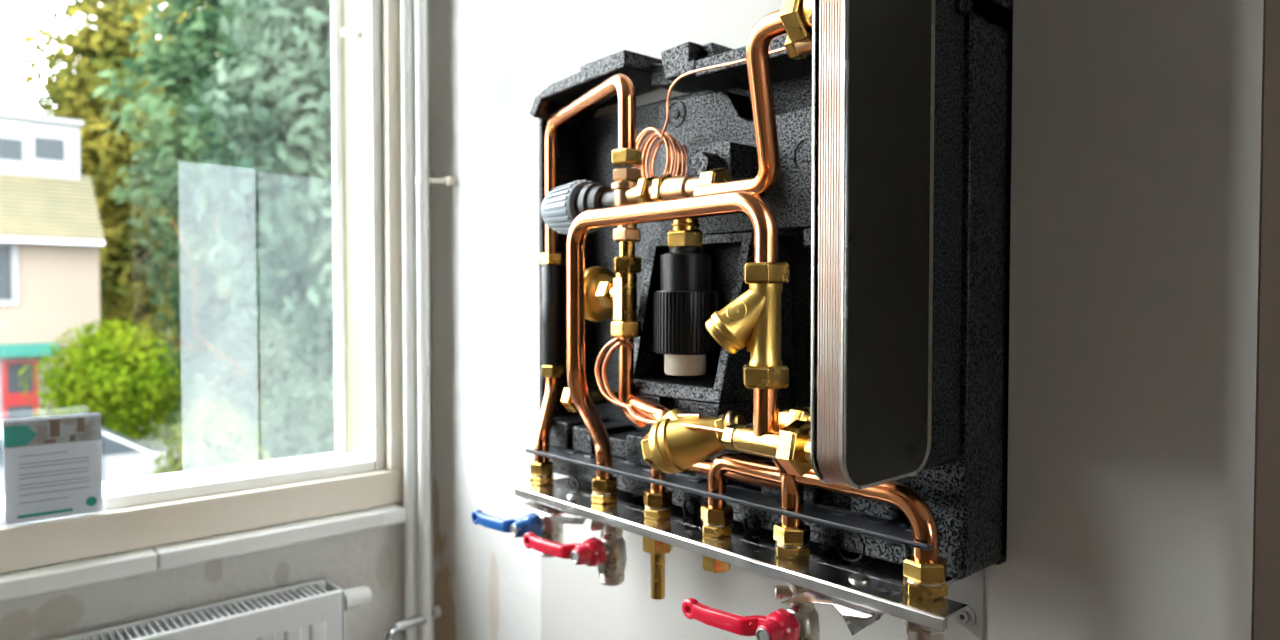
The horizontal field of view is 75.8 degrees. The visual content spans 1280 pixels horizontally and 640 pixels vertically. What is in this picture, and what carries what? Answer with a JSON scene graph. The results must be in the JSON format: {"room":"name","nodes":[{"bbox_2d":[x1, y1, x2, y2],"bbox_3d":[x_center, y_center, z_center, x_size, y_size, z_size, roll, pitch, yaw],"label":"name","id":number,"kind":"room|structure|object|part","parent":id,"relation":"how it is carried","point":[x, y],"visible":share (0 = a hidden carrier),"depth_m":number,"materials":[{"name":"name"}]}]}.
{"room":"utility room","nodes":[
{"label":"utility room","id":0,"kind":"room"},
{"bbox_2d":[0,0,433,639],"bbox_3d":[-1.488,-0.052,0.060,3.440,2.600,0.118,-1,2,-42],"label":"wall","id":1,"kind":"structure","parent":0,"point":[373,559],"depth_m":0.96,"materials":[{"name":"paint"}]},
{"bbox_2d":[57,579,344,639],"bbox_3d":[-0.946,0.704,0.420,1.605,0.771,0.060,-1,2,-42],"label":"radiator","id":2,"kind":"object","parent":1,"relation":"attached to","point":[313,610],"visible":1,"depth_m":0.88,"materials":[{"name":"white metal"}]},
{"bbox_3d":[-0.931,0.704,0.402,1.602,0.771,0.012,-1,2,-42],"label":"panel","id":3,"kind":"part","parent":2,"relation":"part of","materials":[{"name":"white metal"}]},
{"bbox_2d":[344,586,371,610],"bbox_3d":[-0.333,0.324,0.958,0.038,0.025,0.025,-1,2,-42],"label":"radiator valve","id":4,"kind":"object","parent":2,"relation":"attached to","point":[356,597],"visible":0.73,"depth_m":0.95,"materials":[{"name":"white plastic"}]},
{"bbox_2d":[0,0,403,572],"bbox_3d":[-0.792,-0.474,0.679,1.218,1.428,0.152,-1,2,-42],"label":"window","id":5,"kind":"structure","parent":1,"relation":"in","point":[155,510],"depth_m":1.02,"materials":[{"name":"paint"}]},
{"bbox_2d":[0,410,102,526],"bbox_3d":[-0.571,0.143,0.802,0.084,0.103,0.012,-1,2,-42],"label":"leaflet","id":6,"kind":"object","parent":5,"relation":"on","point":[53,464],"visible":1,"depth_m":0.80,"materials":[{"name":"paper"}]},
{"bbox_2d":[3,415,100,448],"bbox_3d":[-0.571,0.109,0.801,0.078,0.024,0.001,-1,2,-42],"label":"picture","id":7,"kind":"object","parent":6,"relation":"on","point":[61,431],"depth_m":0.80},
{"bbox_3d":[-0.372,-0.373,1.063,0.017,0.009,0.032,-1,2,-42],"label":"stay knob","id":8,"kind":"part","parent":5,"relation":"part of","materials":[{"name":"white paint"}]},
{"bbox_2d":[0,504,404,601],"bbox_3d":[-0.747,0.252,0.632,1.196,0.019,0.038,-1,2,-42],"label":"window sill","id":9,"kind":"structure","parent":1,"relation":"attached to","point":[59,576],"depth_m":0.86,"materials":[{"name":"white paint"}]},
{"bbox_2d":[430,0,540,639],"bbox_3d":[-0.127,-0.077,1.016,0.137,2.600,0.282,-1,2,-42],"label":"wall","id":10,"kind":"structure","parent":0,"point":[484,54],"depth_m":0.98,"materials":[{"name":"paint"}]},
{"bbox_2d":[431,605,440,617],"bbox_3d":[-0.268,0.382,1.075,0.009,0.016,0.016,-1,2,-42],"label":"plug","id":11,"kind":"object","parent":10,"relation":"attached to","point":[435,610],"visible":0.94,"depth_m":1.07,"materials":[{"name":"white paint"}]},
{"bbox_2d":[415,176,456,185],"bbox_3d":[-0.253,-0.173,1.019,0.050,0.011,0.018,0,2,-5],"label":"clip","id":12,"kind":"object","parent":10,"relation":"attached to","point":[448,180],"visible":1,"depth_m":1.01,"materials":[{"name":"paint"}]},
{"bbox_2d":[539,0,1263,639],"bbox_3d":[0.154,-0.068,0.701,0.140,2.600,0.630,-1,2,-42],"label":"wall panel","id":13,"kind":"object","parent":10,"relation":"attached to","point":[1136,127],"visible":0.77,"depth_m":0.47,"materials":[{"name":"paint"}]},
{"bbox_2d":[515,460,984,639],"bbox_3d":[0.056,0.175,0.623,0.118,0.084,0.416,-1,2,-42],"label":"mounting rail","id":14,"kind":"object","parent":13,"relation":"attached to","point":[914,591],"depth_m":0.54,"materials":[{"name":"silver metal"}]},
{"bbox_2d":[472,500,563,556],"bbox_3d":[-0.113,0.184,0.770,0.056,0.065,0.081,-1,2,-42],"label":"valve","id":15,"kind":"object","parent":14,"relation":"attached to","point":[544,527],"visible":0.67,"depth_m":0.75,"materials":[{"name":"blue metal"}]},
{"bbox_3d":[-0.124,0.187,0.762,0.081,0.022,0.025,1,2,43],"label":"lever","id":16,"kind":"part","parent":15,"relation":"part of","materials":[{"name":"blue plastic"}]},
{"bbox_3d":[-0.069,0.166,0.706,0.032,0.011,0.078,-1,2,-42],"label":"valve bracket","id":17,"kind":"part","parent":14,"relation":"part of","materials":[{"name":"silver metal"}]},
{"bbox_2d":[523,520,626,585],"bbox_3d":[-0.054,0.187,0.705,0.056,0.068,0.083,-1,2,-42],"label":"valve","id":18,"kind":"object","parent":14,"relation":"attached to","point":[608,553],"visible":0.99,"depth_m":0.68,"materials":[{"name":"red metal"}]},
{"bbox_3d":[-0.065,0.192,0.696,0.083,0.022,0.025,1,2,43],"label":"lever","id":19,"kind":"part","parent":18,"relation":"part of","materials":[{"name":"red plastic"}]},
{"bbox_2d":[682,583,819,639],"bbox_3d":[0.077,0.193,0.559,0.056,0.072,0.083,-1,2,-42],"label":"valve","id":20,"kind":"object","parent":14,"relation":"attached to","point":[797,621],"visible":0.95,"depth_m":0.54,"materials":[{"name":"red metal"}]},
{"bbox_3d":[0.066,0.200,0.551,0.083,0.022,0.025,1,2,43],"label":"lever","id":21,"kind":"part","parent":20,"relation":"part of","materials":[{"name":"red metal"}]},
{"bbox_3d":[0.114,0.172,0.485,0.021,0.012,0.060,-1,2,-42],"label":"valve bracket","id":22,"kind":"part","parent":14,"relation":"part of","materials":[{"name":"silver metal"}]},
{"bbox_2d":[903,619,946,639],"bbox_3d":[0.164,0.194,0.474,0.024,0.068,0.025,-1,2,-42],"label":"fitting","id":23,"kind":"object","parent":14,"relation":"attached to","point":[913,631],"visible":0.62,"depth_m":0.47,"materials":[{"name":"silver metal"}]},
{"bbox_3d":[0.196,0.182,0.523,0.044,0.048,0.026,-1,2,-42],"label":"wall plate","id":24,"kind":"part","parent":14,"relation":"part of","materials":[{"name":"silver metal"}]},
{"bbox_2d":[525,0,1012,579],"bbox_3d":[0.020,-0.068,0.607,0.185,0.467,0.433,-1,2,-42],"label":"heating interface unit","id":25,"kind":"object","parent":13,"relation":"attached to","point":[775,289],"visible":0.99,"depth_m":0.50,"materials":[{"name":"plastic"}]},
{"bbox_3d":[-0.057,-0.092,0.679,0.044,0.044,0.047,-1,2,-42],"label":"control knob","id":26,"kind":"part","parent":25,"relation":"part of","materials":[{"name":"grey plastic"}]},
{"bbox_3d":[0.114,-0.102,0.425,0.082,0.368,0.002,-1,2,-42],"label":"plate","id":27,"kind":"part","parent":25,"relation":"part of","materials":[{"name":"silver metal"}]},
{"bbox_3d":[0.126,-0.102,0.412,0.082,0.368,0.002,-1,2,-42],"label":"plate","id":28,"kind":"part","parent":25,"relation":"part of","materials":[{"name":"silver metal"}]},
{"bbox_2d":[1251,0,1279,639],"bbox_3d":[0.758,-0.072,0.833,1.186,2.600,0.021,-1,2,-42],"label":"trim","id":29,"kind":"structure","parent":13,"relation":"attached to","point":[1265,622],"depth_m":0.44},
{"bbox_3d":[0.376,1.329,-1.108,4.600,0.100,4.400,-1,2,-42],"label":"floor","id":30,"kind":"structure","parent":0,"visible":0},
{"bbox_2d":[400,0,416,639],"bbox_3d":[-0.289,-0.076,1.026,0.014,2.597,0.014,-1,2,-42],"label":"riser pipe","id":31,"kind":"object","parent":30,"relation":"on","point":[406,28],"visible":1,"depth_m":1.02,"materials":[{"name":"white metal"}]},
{"bbox_2d":[415,0,430,639],"bbox_3d":[-0.270,-0.076,1.022,0.014,2.597,0.014,-1,2,-42],"label":"riser pipe","id":32,"kind":"object","parent":30,"relation":"on","point":[421,84],"visible":1,"depth_m":1.02,"materials":[{"name":"white metal"}]},
{"bbox_2d":[383,614,426,639],"bbox_3d":[-0.289,0.571,1.022,0.063,0.405,0.016,-1,2,-42],"label":"pipe","id":33,"kind":"object","parent":32,"relation":"attached to","point":[393,628],"visible":1,"depth_m":1.01,"materials":[{"name":"silver metal"}]},
{"label":"outside","id":34,"kind":"structure","parent":0,"visible":0},
{"bbox_2d":[125,361,328,459],"bbox_3d":[-30.197,2.701,34.389,120.000,0.300,88.600,-1,2,-42],"label":"ground","id":35,"kind":"structure","parent":34,"point":[151,437],"depth_m":22.88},
{"bbox_2d":[0,111,104,419],"bbox_3d":[-21.550,-1.124,18.823,14.560,8.162,7.950,-1,2,-42],"label":"house","id":36,"kind":"structure","parent":35,"relation":"on","point":[51,233],"depth_m":20.55,"materials":[{"name":"tile"}]},
{"bbox_3d":[-15.664,-1.134,19.507,1.192,1.315,0.030,-1,2,-42],"label":"pane","id":37,"kind":"part","parent":36,"relation":"part of","materials":[{"name":"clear glass"}]},
{"bbox_3d":[-15.065,1.957,19.993,0.707,1.941,0.110,-1,2,-42],"label":"door","id":38,"kind":"part","parent":36,"relation":"part of","materials":[{"name":"red paint"}]},
{"bbox_3d":[-15.039,2.339,19.956,0.494,0.512,0.035,-1,2,-42],"label":"door pane","id":39,"kind":"part","parent":36,"relation":"part of","materials":[{"name":"glass"}]},
{"bbox_3d":[-15.028,1.403,19.941,0.497,0.697,0.035,-1,2,-42],"label":"door pane","id":40,"kind":"part","parent":36,"relation":"part of","materials":[{"name":"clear glass"}]},
{"bbox_2d":[12,0,196,355],"bbox_3d":[-20.901,-6.467,32.610,6.571,18.544,7.676,-1,2,-42],"label":"conifer tree","id":41,"kind":"object","parent":35,"relation":"on","point":[124,291],"visible":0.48,"depth_m":31.27,"materials":[{"name":"yellow plant"}]},
{"bbox_2d":[94,0,220,367],"bbox_3d":[-23.205,-8.075,41.553,9.256,21.868,10.379,1,2,39],"label":"conifer tree","id":42,"kind":"object","parent":35,"relation":"on","point":[160,3],"visible":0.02,"depth_m":40.38,"materials":[{"name":"green leaf"},{"name":"bark"}]},
{"bbox_2d":[146,343,205,436],"bbox_3d":[-11.803,1.732,20.339,1.830,2.372,1.839,0,2,5],"label":"bush","id":43,"kind":"object","parent":35,"relation":"on","point":[189,379],"visible":0.27,"depth_m":20.35,"materials":[{"name":"green plant"}]},
{"bbox_2d":[92,0,280,398],"bbox_3d":[-13.520,-6.303,28.113,7.573,18.924,7.579,0,2,14],"label":"conifer tree","id":44,"kind":"object","parent":35,"relation":"on","point":[176,176],"visible":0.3,"depth_m":26.24,"materials":[{"name":"green plant"}]},
{"bbox_2d":[194,307,313,458],"bbox_3d":[-8.018,1.347,17.273,2.414,3.303,2.491,-1,2,-42],"label":"bush","id":45,"kind":"object","parent":35,"relation":"on","point":[252,372],"visible":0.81,"depth_m":16.81,"materials":[{"name":"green plant"}]},
{"bbox_2d":[183,0,334,426],"bbox_3d":[-8.453,-4.471,21.855,6.306,15.373,6.475,0,2,-18],"label":"conifer tree","id":46,"kind":"object","parent":35,"relation":"on","point":[286,131],"visible":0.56,"depth_m":20.07,"materials":[{"name":"green leaf"},{"name":"bark"}]},
{"bbox_2d":[236,375,334,462],"bbox_3d":[-4.103,1.923,10.316,1.807,2.516,1.792,-1,2,-42],"label":"bush","id":47,"kind":"object","parent":35,"relation":"on","point":[301,437],"visible":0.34,"depth_m":9.95,"materials":[{"name":"green leaf"},{"name":"bark"}]},
{"bbox_3d":[-14.418,3.213,8.500,16.800,0.028,16.800,-1,2,-42],"label":"path","id":48,"kind":"object","parent":35,"relation":"on","visible":0},
{"bbox_2d":[0,415,193,494],"bbox_3d":[-9.329,2.348,13.465,4.029,1.440,1.720,-1,2,-42],"label":"car","id":49,"kind":"object","parent":48,"relation":"on","point":[123,457],"visible":0.22,"depth_m":13.27,"materials":[{"name":"grey"}]},
{"bbox_2d":[18,319,189,439],"bbox_3d":[-11.010,1.488,17.004,2.921,3.036,3.152,-1,2,-42],"label":"bush","id":50,"kind":"object","parent":48,"relation":"on","point":[118,379],"visible":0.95,"depth_m":16.44,"materials":[{"name":"green plant"}]},
{"bbox_2d":[145,398,270,475],"bbox_3d":[-4.168,1.999,8.024,1.260,2.484,1.315,0,2,-7],"label":"bush","id":51,"kind":"object","parent":48,"relation":"on","point":[223,450],"visible":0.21,"depth_m":7.86,"materials":[{"name":"green plant"}]}
]}

